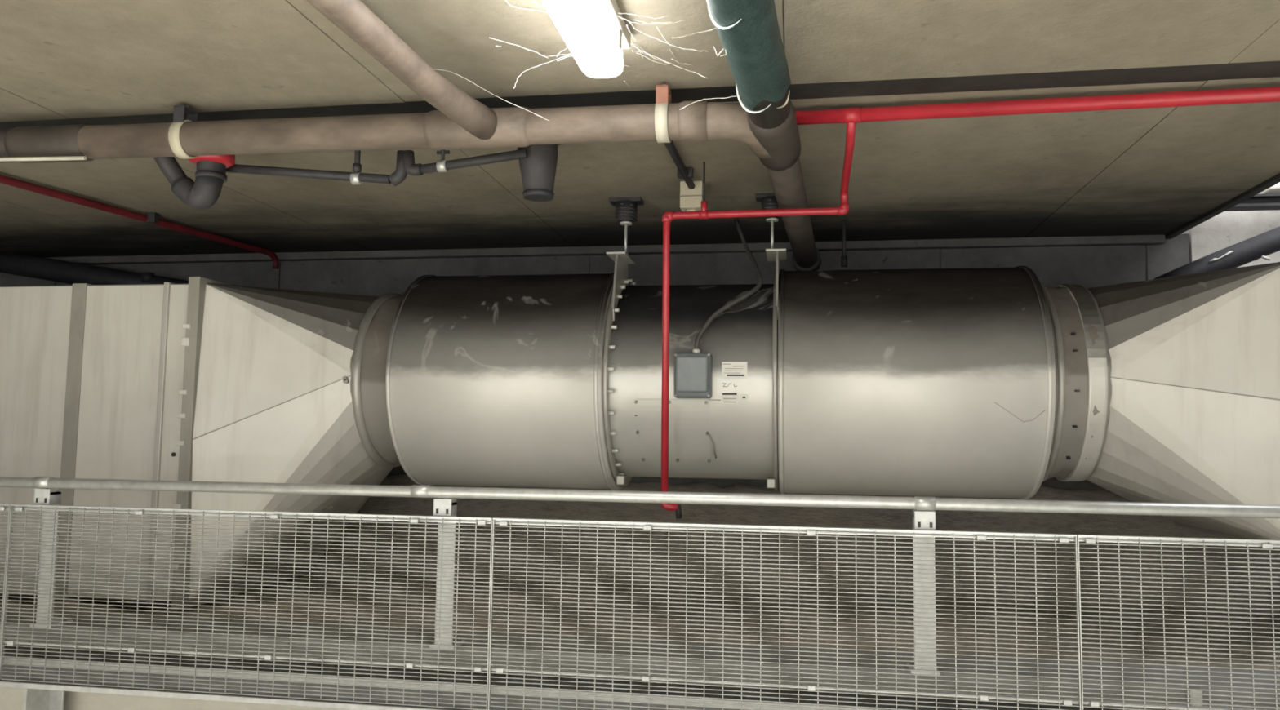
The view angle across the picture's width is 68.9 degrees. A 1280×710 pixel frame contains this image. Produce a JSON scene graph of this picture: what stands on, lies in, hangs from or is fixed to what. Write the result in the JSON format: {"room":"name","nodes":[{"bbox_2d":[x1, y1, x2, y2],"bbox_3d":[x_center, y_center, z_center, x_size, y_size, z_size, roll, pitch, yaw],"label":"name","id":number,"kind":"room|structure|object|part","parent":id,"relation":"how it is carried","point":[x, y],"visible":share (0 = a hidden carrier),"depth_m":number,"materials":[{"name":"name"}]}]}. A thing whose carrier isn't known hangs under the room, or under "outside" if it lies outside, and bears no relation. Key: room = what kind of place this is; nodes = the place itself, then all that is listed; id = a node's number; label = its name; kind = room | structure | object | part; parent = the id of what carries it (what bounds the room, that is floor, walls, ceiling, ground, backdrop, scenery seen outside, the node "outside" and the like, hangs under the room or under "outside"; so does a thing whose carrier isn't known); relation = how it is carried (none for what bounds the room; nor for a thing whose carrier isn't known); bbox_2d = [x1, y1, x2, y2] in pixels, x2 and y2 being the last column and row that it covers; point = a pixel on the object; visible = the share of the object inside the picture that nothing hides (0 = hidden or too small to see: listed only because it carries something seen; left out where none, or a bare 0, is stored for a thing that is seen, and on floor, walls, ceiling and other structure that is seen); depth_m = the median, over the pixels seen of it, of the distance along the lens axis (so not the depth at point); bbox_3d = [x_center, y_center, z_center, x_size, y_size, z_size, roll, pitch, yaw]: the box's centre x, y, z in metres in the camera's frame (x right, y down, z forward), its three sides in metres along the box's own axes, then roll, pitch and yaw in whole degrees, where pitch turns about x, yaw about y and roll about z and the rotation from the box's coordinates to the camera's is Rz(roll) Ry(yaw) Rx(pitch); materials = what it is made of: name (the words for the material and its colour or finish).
{"room":"mechanical room","nodes":[
{"label":"mechanical room","id":0,"kind":"room"},
{"bbox_2d":[0,0,1279,257],"bbox_3d":[-3.466,-1.436,-0.143,11.210,0.282,14.350,0,-5,9],"label":"ceiling","id":1,"kind":"structure","parent":0,"point":[1149,171],"depth_m":3.59,"materials":[{"name":"concrete"}]},
{"bbox_3d":[-3.195,-1.061,2.727,1.426,0.022,2.344,0,-5,9],"label":"formwork panel","id":2,"kind":"part","parent":1,"relation":"part of","materials":[{"name":"concrete"}]},
{"bbox_3d":[-4.168,-0.831,5.614,1.426,0.022,2.754,0,-5,9],"label":"formwork panel","id":3,"kind":"part","parent":1,"relation":"part of","materials":[{"name":"concrete"}]},
{"bbox_2d":[0,252,188,284],"bbox_3d":[-4.194,-0.608,6.638,2.683,0.577,0.168,0,-5,9],"label":"pipe","id":4,"kind":"object","parent":1,"relation":"attached to","point":[15,264],"visible":0.63,"depth_m":6.55,"materials":[{"name":"grey metal"}]},
{"bbox_2d":[0,174,279,268],"bbox_3d":[-3.576,-0.954,3.152,0.083,0.135,6.966,-1,-5,18],"label":"pipe","id":5,"kind":"object","parent":1,"relation":"attached to","point":[152,218],"visible":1,"depth_m":5.30,"materials":[{"name":"red metal"}]},
{"bbox_2d":[168,104,198,159],"bbox_3d":[-1.741,-0.858,3.581,0.044,0.208,0.144,0,-5,9],"label":"hanger","id":6,"kind":"object","parent":1,"relation":"hanging from","point":[179,113],"visible":0.76,"depth_m":3.54,"materials":[{"name":"beige plastic"}]},
{"bbox_3d":[-1.748,-0.908,3.538,0.044,0.076,0.006,0,-5,9],"label":"strap leg","id":7,"kind":"part","parent":6,"relation":"part of","materials":[{"name":"grey metal"}]},
{"bbox_3d":[-1.735,-0.901,3.617,0.044,0.076,0.006,0,-5,9],"label":"strap leg","id":8,"kind":"part","parent":6,"relation":"part of","materials":[{"name":"black metal"}]},
{"bbox_2d":[0,100,771,163],"bbox_3d":[-3.828,-0.817,3.921,8.773,0.156,0.281,0,-5,8],"label":"drain pipe","id":9,"kind":"object","parent":6,"relation":"hanging from","point":[704,120],"visible":0.77,"depth_m":3.41,"materials":[{"name":"beige plastic"}]},
{"bbox_2d":[0,155,86,161],"bbox_3d":[-2.374,-0.753,3.587,0.516,0.016,0.016,0,-5,5],"label":"conduit","id":10,"kind":"object","parent":9,"relation":"attached to","point":[69,157],"visible":1,"depth_m":3.57,"materials":[{"name":"beige plastic"}]},
{"bbox_2d":[306,0,497,140],"bbox_3d":[-1.093,-1.050,0.865,0.152,0.125,5.172,0,-5,12],"label":"pipe","id":11,"kind":"object","parent":9,"relation":"attached to","point":[353,18],"visible":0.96,"depth_m":2.77,"materials":[{"name":"beige plastic"}]},
{"bbox_2d":[422,106,531,150],"bbox_3d":[-0.585,-0.826,3.404,0.380,0.142,0.149,0,-5,9],"label":"socket","id":12,"kind":"object","parent":9,"relation":"attached to","point":[513,129],"depth_m":3.35,"materials":[{"name":"beige plastic"}]},
{"bbox_2d":[517,143,561,201],"bbox_3d":[-0.415,-0.784,3.798,0.200,0.297,0.200,0,-5,9],"label":"stub","id":13,"kind":"object","parent":9,"relation":"attached to","point":[538,171],"visible":0.62,"depth_m":3.74,"materials":[{"name":"grey plastic"}]},
{"bbox_3d":[-2.757,-0.833,5.381,1.426,0.021,2.754,0,-5,9],"label":"formwork panel","id":14,"kind":"part","parent":1,"relation":"part of","materials":[{"name":"concrete"}]},
{"bbox_2d":[153,155,235,210],"bbox_3d":[-1.846,-0.769,3.833,0.342,0.350,0.175,1,-5,-2],"label":"trap","id":15,"kind":"object","parent":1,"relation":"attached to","point":[201,194],"visible":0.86,"depth_m":3.80,"materials":[{"name":"grey plastic"}]},
{"bbox_3d":[-1.784,-1.063,2.494,1.426,0.020,2.344,0,-5,9],"label":"formwork panel","id":16,"kind":"part","parent":1,"relation":"part of","materials":[{"name":"concrete"}]},
{"bbox_2d":[350,151,363,184],"bbox_3d":[-1.156,-0.815,3.821,0.036,0.236,0.048,0,-5,9],"label":"clip","id":17,"kind":"object","parent":1,"relation":"hanging from","point":[357,166],"visible":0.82,"depth_m":3.80,"materials":[{"name":"metal"}]},
{"bbox_3d":[-1.156,-0.837,3.823,0.022,0.193,0.022,-2,-6,32],"label":"stem","id":18,"kind":"part","parent":17,"relation":"part of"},
{"bbox_2d":[226,148,528,186],"bbox_3d":[-1.115,-0.755,3.809,1.351,0.143,0.050,0,-5,9],"label":"pipe","id":19,"kind":"object","parent":17,"relation":"hanging from","point":[405,165],"visible":0.98,"depth_m":3.77,"materials":[{"name":"grey plastic"}]},
{"bbox_3d":[-1.346,-0.834,5.148,1.426,0.020,2.754,0,-5,9],"label":"formwork panel","id":20,"kind":"part","parent":1,"relation":"part of","materials":[{"name":"concrete"}]},
{"bbox_2d":[435,149,449,172],"bbox_3d":[-0.793,-0.835,3.763,0.052,0.196,0.048,0,-5,9],"label":"clip","id":21,"kind":"object","parent":1,"relation":"hanging from","point":[440,165],"visible":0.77,"depth_m":3.75,"materials":[{"name":"metal"}]},
{"bbox_3d":[-0.793,-0.857,3.765,0.015,0.153,0.015,2,-5,-13],"label":"stem","id":22,"kind":"part","parent":21,"relation":"part of","materials":[{"name":"grey metal"}]},
{"bbox_2d":[438,69,548,120],"bbox_3d":[-0.565,-0.900,3.207,0.512,0.151,0.019,2,-5,-10],"label":"cobweb","id":23,"kind":"object","parent":1,"relation":"hanging from","point":[438,69],"visible":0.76,"depth_m":3.22,"materials":[{"name":"white fabric"}]},
{"bbox_2d":[488,0,548,57],"bbox_3d":[-0.341,-0.939,2.705,0.176,0.151,0.152,0,-5,9],"label":"cobweb","id":24,"kind":"object","parent":1,"relation":"hanging from","point":[506,1],"visible":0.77,"depth_m":2.70,"materials":[{"name":"white fabric"}]},
{"bbox_3d":[-0.378,-1.065,2.262,1.416,0.019,2.344,0,-5,9],"label":"formwork panel","id":25,"kind":"part","parent":1,"relation":"part of","materials":[{"name":"concrete"}]},
{"bbox_2d":[540,0,631,78],"bbox_3d":[-0.215,-0.981,2.297,0.170,0.134,1.320,0,-5,9],"label":"fluorescent light","id":26,"kind":"object","parent":1,"relation":"attached to","point":[593,31],"visible":1,"depth_m":2.64,"materials":[{"name":"white plastic"}]},
{"bbox_2d":[513,46,572,88],"bbox_3d":[-0.273,-0.912,2.941,0.239,0.162,0.063,0,-5,9],"label":"cobweb","id":27,"kind":"object","parent":26,"relation":"attached to","point":[566,46],"visible":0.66,"depth_m":2.95,"materials":[{"name":"white fabric"}]},
{"bbox_2d":[617,12,715,51],"bbox_3d":[0.085,-0.940,2.696,0.306,0.116,0.073,0,-5,9],"label":"cobweb","id":28,"kind":"object","parent":26,"relation":"attached to","point":[618,12],"visible":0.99,"depth_m":2.70,"materials":[{"name":"white fabric"}]},
{"bbox_3d":[0.060,-0.835,4.917,1.416,0.021,2.754,0,-5,9],"label":"formwork panel","id":29,"kind":"part","parent":1,"relation":"part of","materials":[{"name":"concrete"}]},
{"bbox_2d":[608,196,644,254],"bbox_3d":[-0.074,-0.673,4.932,0.170,0.305,0.121,0,-5,9],"label":"hanger","id":30,"kind":"object","parent":1,"relation":"hanging from","point":[626,210],"visible":0.95,"depth_m":4.90,"materials":[{"name":"rubber"}]},
{"bbox_2d":[620,221,631,225],"bbox_3d":[-0.073,-0.696,4.934,0.064,0.010,0.064,0,-5,9],"label":"washer","id":31,"kind":"object","parent":30,"relation":"in","point":[622,223],"depth_m":4.92,"materials":[{"name":"metal"}]},
{"bbox_3d":[-0.075,-0.613,4.927,0.015,0.185,0.015,2,-5,-13],"label":"rod","id":32,"kind":"part","parent":30,"relation":"part of","materials":[{"name":"metal"}]},
{"bbox_3d":[-0.072,-0.814,4.944,0.170,0.022,0.100,0,-5,9],"label":"plate","id":33,"kind":"part","parent":30,"relation":"part of","materials":[{"name":"black metal"}]},
{"bbox_2d":[603,248,786,489],"bbox_3d":[0.327,0.104,5.032,0.917,1.217,1.187,0,-5,9],"label":"fan","id":34,"kind":"object","parent":30,"relation":"hanging from","point":[723,392],"visible":0.88,"depth_m":4.60,"materials":[{"name":"grey metal"}]},
{"bbox_2d":[385,272,623,490],"bbox_3d":[-0.643,0.143,5.210,1.115,1.192,1.192,0,-5,9],"label":"duct silencer","id":35,"kind":"object","parent":34,"relation":"attached to","point":[495,380],"visible":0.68,"depth_m":4.71,"materials":[{"name":"paint"}]},
{"bbox_2d":[360,294,403,465],"bbox_3d":[-1.292,0.144,5.317,0.200,1.050,1.050,0,-5,9],"label":"connector","id":36,"kind":"object","parent":35,"relation":"attached to","point":[374,357],"visible":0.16,"depth_m":4.90,"materials":[{"name":"metal"}]},
{"bbox_3d":[-0.103,-0.322,4.902,0.012,0.380,0.410,0,-5,9],"label":"mounting plate","id":37,"kind":"part","parent":34,"relation":"part of","materials":[{"name":"grey metal"}]},
{"bbox_2d":[606,251,635,263],"bbox_3d":[-0.101,-0.514,4.949,0.100,0.010,0.290,0,-5,9],"label":"bracket","id":38,"kind":"object","parent":34,"relation":"attached to","point":[623,256],"depth_m":4.88,"materials":[{"name":"grey metal"}]},
{"bbox_3d":[0.173,0.376,4.639,0.354,0.305,0.203,0,-5,9],"label":"access panel","id":39,"kind":"part","parent":34,"relation":"part of","materials":[{"name":"paint"}]},
{"bbox_3d":[0.248,0.091,4.455,0.151,0.170,0.025,0,-5,9],"label":"box lid","id":40,"kind":"part","parent":34,"relation":"part of","materials":[{"name":"grey plastic"}]},
{"bbox_3d":[0.365,0.453,4.619,0.020,0.122,0.112,-1,-5,23],"label":"chain","id":41,"kind":"part","parent":34,"relation":"part of","materials":[{"name":"grey metal"}]},
{"bbox_2d":[693,218,762,348],"bbox_3d":[0.526,-0.408,4.900,0.264,0.835,0.855,-1,-5,19],"label":"cable conduit","id":42,"kind":"object","parent":34,"relation":"attached to","point":[758,286],"visible":1,"depth_m":4.68,"materials":[{"name":"grey plastic"}]},
{"bbox_3d":[0.457,0.073,4.507,0.122,0.080,0.006,0,-5,9],"label":"rating plate","id":43,"kind":"part","parent":34,"relation":"part of","materials":[{"name":"paper"}]},
{"bbox_2d":[765,248,786,261],"bbox_3d":[0.705,-0.515,4.816,0.100,0.010,0.290,0,-5,9],"label":"bracket","id":44,"kind":"object","parent":34,"relation":"attached to","point":[771,254],"depth_m":4.76,"materials":[{"name":"grey metal"}]},
{"bbox_3d":[0.703,-0.323,4.769,0.012,0.380,0.410,0,-5,9],"label":"mounting plate","id":45,"kind":"part","parent":34,"relation":"part of","materials":[{"name":"grey metal"}]},
{"bbox_2d":[777,266,1055,499],"bbox_3d":[1.357,0.141,4.880,1.240,1.192,1.192,0,-5,9],"label":"duct silencer","id":46,"kind":"object","parent":34,"relation":"attached to","point":[922,382],"visible":1,"depth_m":4.38,"materials":[{"name":"paint"}]},
{"bbox_2d":[1040,284,1107,481],"bbox_3d":[2.095,0.141,4.758,0.255,1.010,1.010,0,-5,9],"label":"connector","id":47,"kind":"object","parent":46,"relation":"attached to","point":[1079,346],"visible":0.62,"depth_m":4.33,"materials":[{"name":"metal"}]},
{"bbox_2d":[654,84,671,143],"bbox_3d":[0.084,-0.857,3.310,0.044,0.208,0.144,0,-5,9],"label":"hanger","id":48,"kind":"object","parent":1,"relation":"hanging from","point":[663,93],"visible":0.91,"depth_m":3.26,"materials":[{"name":"white plastic"}]},
{"bbox_3d":[0.077,-0.907,3.268,0.044,0.076,0.006,0,-5,9],"label":"strap leg","id":49,"kind":"part","parent":48,"relation":"part of","materials":[{"name":"metal"}]},
{"bbox_2d":[623,43,706,86],"bbox_3d":[0.060,-0.922,3.004,0.308,0.126,0.132,0,-5,9],"label":"cobweb","id":50,"kind":"object","parent":1,"relation":"hanging from","point":[639,50],"visible":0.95,"depth_m":3.01,"materials":[{"name":"white fabric"}]},
{"bbox_2d":[663,140,694,189],"bbox_3d":[0.157,-0.872,4.042,0.070,0.051,1.011,0,-5,10],"label":"conduit","id":51,"kind":"object","parent":1,"relation":"attached to","point":[683,172],"visible":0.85,"depth_m":4.22,"materials":[{"name":"black plastic"}]},
{"bbox_2d":[679,180,703,211],"bbox_3d":[0.256,-0.765,4.599,0.116,0.168,0.103,0,-5,9],"label":"junction box","id":52,"kind":"object","parent":1,"relation":"attached to","point":[691,200],"visible":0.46,"depth_m":4.55,"materials":[{"name":"beige plastic"}]},
{"bbox_3d":[0.256,-0.702,4.596,0.070,0.025,0.070,0,-5,9],"label":"spout","id":53,"kind":"part","parent":52,"relation":"part of","materials":[{"name":"beige plastic"}]},
{"bbox_2d":[660,122,855,519],"bbox_3d":[0.452,-0.105,3.817,0.836,1.609,0.707,0,-5,9],"label":"pipe","id":54,"kind":"object","parent":1,"relation":"hanging from","point":[844,207],"visible":0.97,"depth_m":4.17,"materials":[{"name":"red metal"}]},
{"bbox_3d":[0.292,-0.787,4.241,0.007,0.184,0.007,2,-5,-13],"label":"hanger rod","id":55,"kind":"part","parent":54,"relation":"part of","materials":[{"name":"grey metal"}]},
{"bbox_2d":[755,192,782,248],"bbox_3d":[0.681,-0.674,4.808,0.170,0.305,0.121,0,-5,9],"label":"hanger","id":56,"kind":"object","parent":1,"relation":"hanging from","point":[768,201],"visible":0.48,"depth_m":4.78,"materials":[{"name":"metal"}]},
{"bbox_3d":[0.683,-0.815,4.820,0.170,0.022,0.100,0,-5,9],"label":"plate","id":57,"kind":"part","parent":56,"relation":"part of","materials":[{"name":"black metal"}]},
{"bbox_2d":[765,217,778,222],"bbox_3d":[0.681,-0.696,4.810,0.064,0.010,0.064,0,-5,9],"label":"washer","id":58,"kind":"object","parent":56,"relation":"in","point":[768,220],"depth_m":4.79,"materials":[{"name":"metal"}]},
{"bbox_3d":[0.680,-0.614,4.803,0.015,0.185,0.015,2,-5,-13],"label":"rod","id":59,"kind":"part","parent":56,"relation":"part of","materials":[{"name":"metal"}]},
{"bbox_2d":[840,219,847,267],"bbox_3d":[1.169,-0.639,5.343,0.033,0.272,0.033,-2,-6,32],"label":"hanging rod","id":60,"kind":"object","parent":1,"relation":"hanging from","point":[843,259],"visible":1,"depth_m":5.33,"materials":[{"name":"black metal"}]},
{"bbox_3d":[1.169,-0.649,5.344,0.018,0.252,0.018,-2,-6,32],"label":"rod","id":61,"kind":"part","parent":60,"relation":"part of","materials":[{"name":"black metal"}]},
{"bbox_3d":[1.470,-0.838,4.684,1.433,0.019,2.754,0,-5,9],"label":"formwork panel","id":62,"kind":"part","parent":1,"relation":"part of","materials":[{"name":"concrete"}]},
{"bbox_3d":[1.032,-1.065,2.030,1.433,0.021,2.344,0,-5,9],"label":"formwork panel","id":63,"kind":"part","parent":1,"relation":"part of","materials":[{"name":"concrete"}]},
{"bbox_2d":[795,85,1279,124],"bbox_3d":[3.764,-0.908,2.916,6.522,0.075,0.082,0,-5,11],"label":"pipe","id":64,"kind":"object","parent":1,"relation":"attached to","point":[1264,94],"visible":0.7,"depth_m":3.33,"materials":[{"name":"red metal"}]},
{"bbox_3d":[2.576,-0.838,4.502,0.801,0.020,2.754,0,-5,9],"label":"formwork panel","id":65,"kind":"part","parent":1,"relation":"part of","materials":[{"name":"concrete"}]},
{"bbox_3d":[2.138,-1.067,1.847,0.801,0.019,2.344,0,-5,9],"label":"formwork panel","id":66,"kind":"part","parent":1,"relation":"part of","materials":[{"name":"concrete"}]},
{"bbox_2d":[0,191,1279,491],"bbox_3d":[-0.219,-0.172,6.352,16.500,4.800,0.310,0,-5,9],"label":"wall","id":67,"kind":"structure","parent":0,"point":[1089,267],"depth_m":6.09,"materials":[{"name":"concrete"}]},
{"bbox_3d":[-5.432,0.701,7.005,2.188,2.835,0.030,0,-5,9],"label":"panel","id":68,"kind":"part","parent":67,"relation":"part of","materials":[{"name":"concrete"}]},
{"bbox_3d":[-3.458,0.699,6.680,1.788,2.835,0.030,0,-5,9],"label":"panel","id":69,"kind":"part","parent":67,"relation":"part of","materials":[{"name":"concrete"}]},
{"bbox_3d":[-1.460,0.697,6.350,2.238,2.835,0.030,0,-5,9],"label":"panel","id":70,"kind":"part","parent":67,"relation":"part of","materials":[{"name":"concrete"}]},
{"bbox_2d":[44,235,1165,264],"bbox_3d":[-2.358,-0.694,6.567,11.210,0.051,0.070,0,-5,9],"label":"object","id":71,"kind":"structure","parent":67,"relation":"attached to","point":[1129,240],"depth_m":6.17,"materials":[{"name":"metal"}]},
{"bbox_2d":[706,0,821,271],"bbox_3d":[0.205,-0.922,2.131,0.178,0.176,8.114,0,-5,13],"label":"drain pipe","id":72,"kind":"object","parent":67,"relation":"attached to","point":[748,31],"visible":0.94,"depth_m":2.85,"materials":[{"name":"green plastic"}]},
{"bbox_2d":[680,95,740,109],"bbox_3d":[0.233,-0.835,3.085,0.204,0.041,0.003,0,-5,9],"label":"cobweb","id":73,"kind":"object","parent":72,"relation":"attached to","point":[740,95],"visible":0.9,"depth_m":3.09,"materials":[{"name":"white fabric"}]},
{"bbox_2d":[706,0,726,56],"bbox_3d":[0.221,-0.906,2.585,0.076,0.164,0.004,0,-5,9],"label":"cobweb","id":74,"kind":"object","parent":72,"relation":"attached to","point":[706,0],"visible":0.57,"depth_m":2.58,"materials":[{"name":"white fabric"}]},
{"bbox_2d":[746,99,800,170],"bbox_3d":[0.487,-0.814,3.382,0.170,0.170,0.471,0,-5,13],"label":"socket","id":75,"kind":"object","parent":72,"relation":"attached to","point":[781,141],"depth_m":3.29,"materials":[{"name":"beige plastic"}]},
{"bbox_3d":[0.764,0.696,5.983,2.248,2.835,0.030,0,-5,9],"label":"panel","id":76,"kind":"part","parent":67,"relation":"part of","materials":[{"name":"concrete"}]},
{"bbox_3d":[2.476,0.694,5.701,1.198,2.835,0.030,0,-5,9],"label":"panel","id":77,"kind":"part","parent":67,"relation":"part of","materials":[{"name":"concrete"}]},
{"bbox_3d":[3.197,0.694,5.582,0.238,2.835,0.030,0,-5,9],"label":"panel","id":78,"kind":"part","parent":67,"relation":"part of","materials":[{"name":"concrete"}]},
{"bbox_2d":[1164,173,1279,239],"bbox_3d":[2.063,-1.445,-1.218,0.050,0.300,14.030,0,-5,9],"label":"trim","id":79,"kind":"structure","parent":67,"relation":"attached to","point":[1275,180],"depth_m":4.86,"materials":[{"name":"metal"}]},
{"bbox_2d":[1262,182,1279,193],"bbox_3d":[3.873,-1.045,5.531,0.290,0.140,0.115,0,-5,9],"label":"lamp","id":80,"kind":"object","parent":67,"relation":"attached to","point":[1275,188],"visible":0.35,"depth_m":5.52,"materials":[{"name":"metal"}]},
{"bbox_2d":[0,636,1279,709],"bbox_3d":[-0.493,1.558,3.762,15.800,0.712,0.180,0,-5,9],"label":"wall","id":81,"kind":"structure","parent":0,"point":[11,699],"depth_m":3.87,"materials":[{"name":"grey concrete"}]},
{"bbox_2d":[0,645,1155,709],"bbox_3d":[-0.523,1.304,3.578,13.800,0.114,0.223,0,-5,9],"label":"beam","id":82,"kind":"structure","parent":81,"relation":"attached to","point":[3,683],"depth_m":3.60,"materials":[{"name":"metal"}]},
{"bbox_2d":[0,503,13,653],"bbox_3d":[-3.622,0.971,4.005,2.068,0.708,0.038,0,-5,9],"label":"mesh panel","id":83,"kind":"object","parent":82,"relation":"on","point":[2,506],"visible":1,"depth_m":3.84,"materials":[{"name":"metal"}]},
{"bbox_2d":[0,503,493,709],"bbox_3d":[-1.579,0.969,3.668,2.068,0.708,0.038,0,-5,9],"label":"mesh panel","id":84,"kind":"object","parent":82,"relation":"on","point":[413,519],"visible":1,"depth_m":3.65,"materials":[{"name":"metal"}]},
{"bbox_3d":[-1.580,1.174,3.660,2.061,0.010,0.020,0,-5,9],"label":"rod","id":85,"kind":"part","parent":84,"relation":"part of","materials":[{"name":"metal"}]},
{"bbox_2d":[488,517,1081,709],"bbox_3d":[0.465,0.967,3.331,2.068,0.708,0.038,0,-5,9],"label":"mesh panel","id":86,"kind":"object","parent":82,"relation":"on","point":[503,522],"visible":1,"depth_m":3.33,"materials":[{"name":"metal"}]},
{"bbox_3d":[0.463,1.172,3.323,2.061,0.010,0.020,0,-5,9],"label":"rod","id":87,"kind":"part","parent":86,"relation":"part of","materials":[{"name":"metal"}]},
{"bbox_2d":[1076,534,1279,709],"bbox_3d":[2.508,0.965,2.994,2.068,0.708,0.038,0,-5,9],"label":"mesh panel","id":88,"kind":"object","parent":82,"relation":"on","point":[1267,544],"visible":1,"depth_m":3.11,"materials":[{"name":"metal"}]},
{"bbox_3d":[2.507,1.171,2.986,2.061,0.010,0.020,0,-5,9],"label":"rod","id":89,"kind":"part","parent":88,"relation":"part of","materials":[{"name":"metal"}]},
{"bbox_2d":[0,608,1279,706],"bbox_3d":[-0.499,1.170,3.730,15.800,0.056,0.310,0,-5,9],"label":"trim","id":90,"kind":"structure","parent":81,"relation":"on","point":[8,609],"depth_m":3.54,"materials":[{"name":"metal"}]},
{"bbox_2d":[0,476,1279,675],"bbox_3d":[0.070,0.816,3.492,12.000,0.624,0.174,0,-5,9],"label":"guard railing","id":91,"kind":"object","parent":90,"relation":"on","point":[47,491],"visible":0.96,"depth_m":3.46,"materials":[{"name":"metal"}]},
{"bbox_3d":[-2.468,0.850,3.896,0.072,0.555,0.013,0,-5,9],"label":"post","id":92,"kind":"part","parent":91,"relation":"part of","materials":[{"name":"metal"}]},
{"bbox_3d":[-2.465,1.125,3.911,0.100,0.012,0.120,0,-5,9],"label":"plate","id":93,"kind":"part","parent":91,"relation":"part of","materials":[{"name":"metal"}]},
{"bbox_3d":[-0.751,0.848,3.613,0.072,0.555,0.013,0,-5,9],"label":"post","id":94,"kind":"part","parent":91,"relation":"part of","materials":[{"name":"metal"}]},
{"bbox_3d":[-0.749,1.124,3.628,0.100,0.012,0.120,0,-5,9],"label":"plate","id":95,"kind":"part","parent":91,"relation":"part of","materials":[{"name":"metal"}]},
{"bbox_3d":[0.063,0.527,3.453,12.000,0.053,0.043,0,-5,9],"label":"handrail","id":96,"kind":"part","parent":91,"relation":"part of","materials":[{"name":"metal"}]},
{"bbox_3d":[1.010,0.847,3.322,0.072,0.555,0.013,0,-5,9],"label":"post","id":97,"kind":"part","parent":91,"relation":"part of","materials":[{"name":"metal"}]},
{"bbox_3d":[1.013,1.122,3.337,0.100,0.012,0.120,0,-5,9],"label":"plate","id":98,"kind":"part","parent":91,"relation":"part of","materials":[{"name":"metal"}]},
{"bbox_2d":[1189,689,1202,706],"bbox_3d":[1.880,1.158,3.155,0.040,0.055,0.010,0,-5,9],"label":"plate","id":99,"kind":"object","parent":81,"relation":"attached to","point":[1190,691],"visible":0.52,"depth_m":3.15,"materials":[{"name":"metal"}]},
{"bbox_2d":[0,474,1279,669],"bbox_3d":[-0.293,1.048,4.978,15.800,0.755,2.270,0,-5,9],"label":"ground","id":100,"kind":"structure","parent":0,"point":[818,517],"depth_m":5.44,"materials":[{"name":"grey concrete"}]},
{"bbox_2d":[0,276,316,609],"bbox_3d":[-4.927,0.497,5.870,5.565,1.697,1.352,0,-5,9],"label":"duct","id":101,"kind":"object","parent":100,"relation":"on","point":[97,381],"visible":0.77,"depth_m":4.92,"materials":[{"name":"metal"}]},
{"bbox_2d":[189,283,401,599],"bbox_3d":[-1.793,0.481,5.346,0.820,1.670,1.309,0,-5,9],"label":"transition piece","id":102,"kind":"object","parent":101,"relation":"attached to","point":[278,397],"visible":0.56,"depth_m":4.86,"materials":[{"name":"paint"}]},
{"bbox_2d":[1174,522,1279,548],"bbox_3d":[5.071,0.265,4.257,4.380,1.275,1.440,0,-5,9],"label":"duct","id":103,"kind":"object","parent":100,"relation":"on","point":[1205,531],"visible":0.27,"depth_m":4.83,"materials":[{"name":"metal"}]},
{"bbox_2d":[1079,262,1279,540],"bbox_3d":[2.541,0.263,4.649,0.740,1.240,1.449,0,-5,9],"label":"transition piece","id":104,"kind":"object","parent":103,"relation":"attached to","point":[1193,415],"visible":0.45,"depth_m":4.12,"materials":[{"name":"paint"}]},
{"bbox_2d":[1154,226,1279,279],"bbox_3d":[3.685,-0.722,5.076,1.612,0.792,0.270,0,-5,9],"label":"pipe","id":105,"kind":"object","parent":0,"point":[1263,245],"visible":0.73,"depth_m":5.15,"materials":[{"name":"metal"}]},
{"bbox_3d":[-1.453,1.389,-2.057,15.800,0.150,11.720,0,-5,9],"label":"floor","id":106,"kind":"structure","parent":0,"visible":0},
{"bbox_2d":[22,688,65,709],"bbox_3d":[-2.498,1.579,3.897,0.180,0.440,0.200,0,-5,9],"label":"support","id":107,"kind":"object","parent":106,"relation":"on","point":[33,699],"visible":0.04,"depth_m":3.90,"materials":[{"name":"metal"}]},
{"bbox_3d":[6.708,-0.786,-2.031,0.300,4.800,14.050,0,-5,9],"label":"wall","id":108,"kind":"structure","parent":0,"visible":0},
{"bbox_2d":[1225,193,1279,211],"bbox_3d":[5.443,-0.892,5.139,4.530,0.071,0.120,0,-5,9],"label":"steel beam","id":109,"kind":"structure","parent":108,"relation":"attached to","point":[1260,202],"depth_m":5.42,"materials":[{"name":"grey metal"}]}
]}

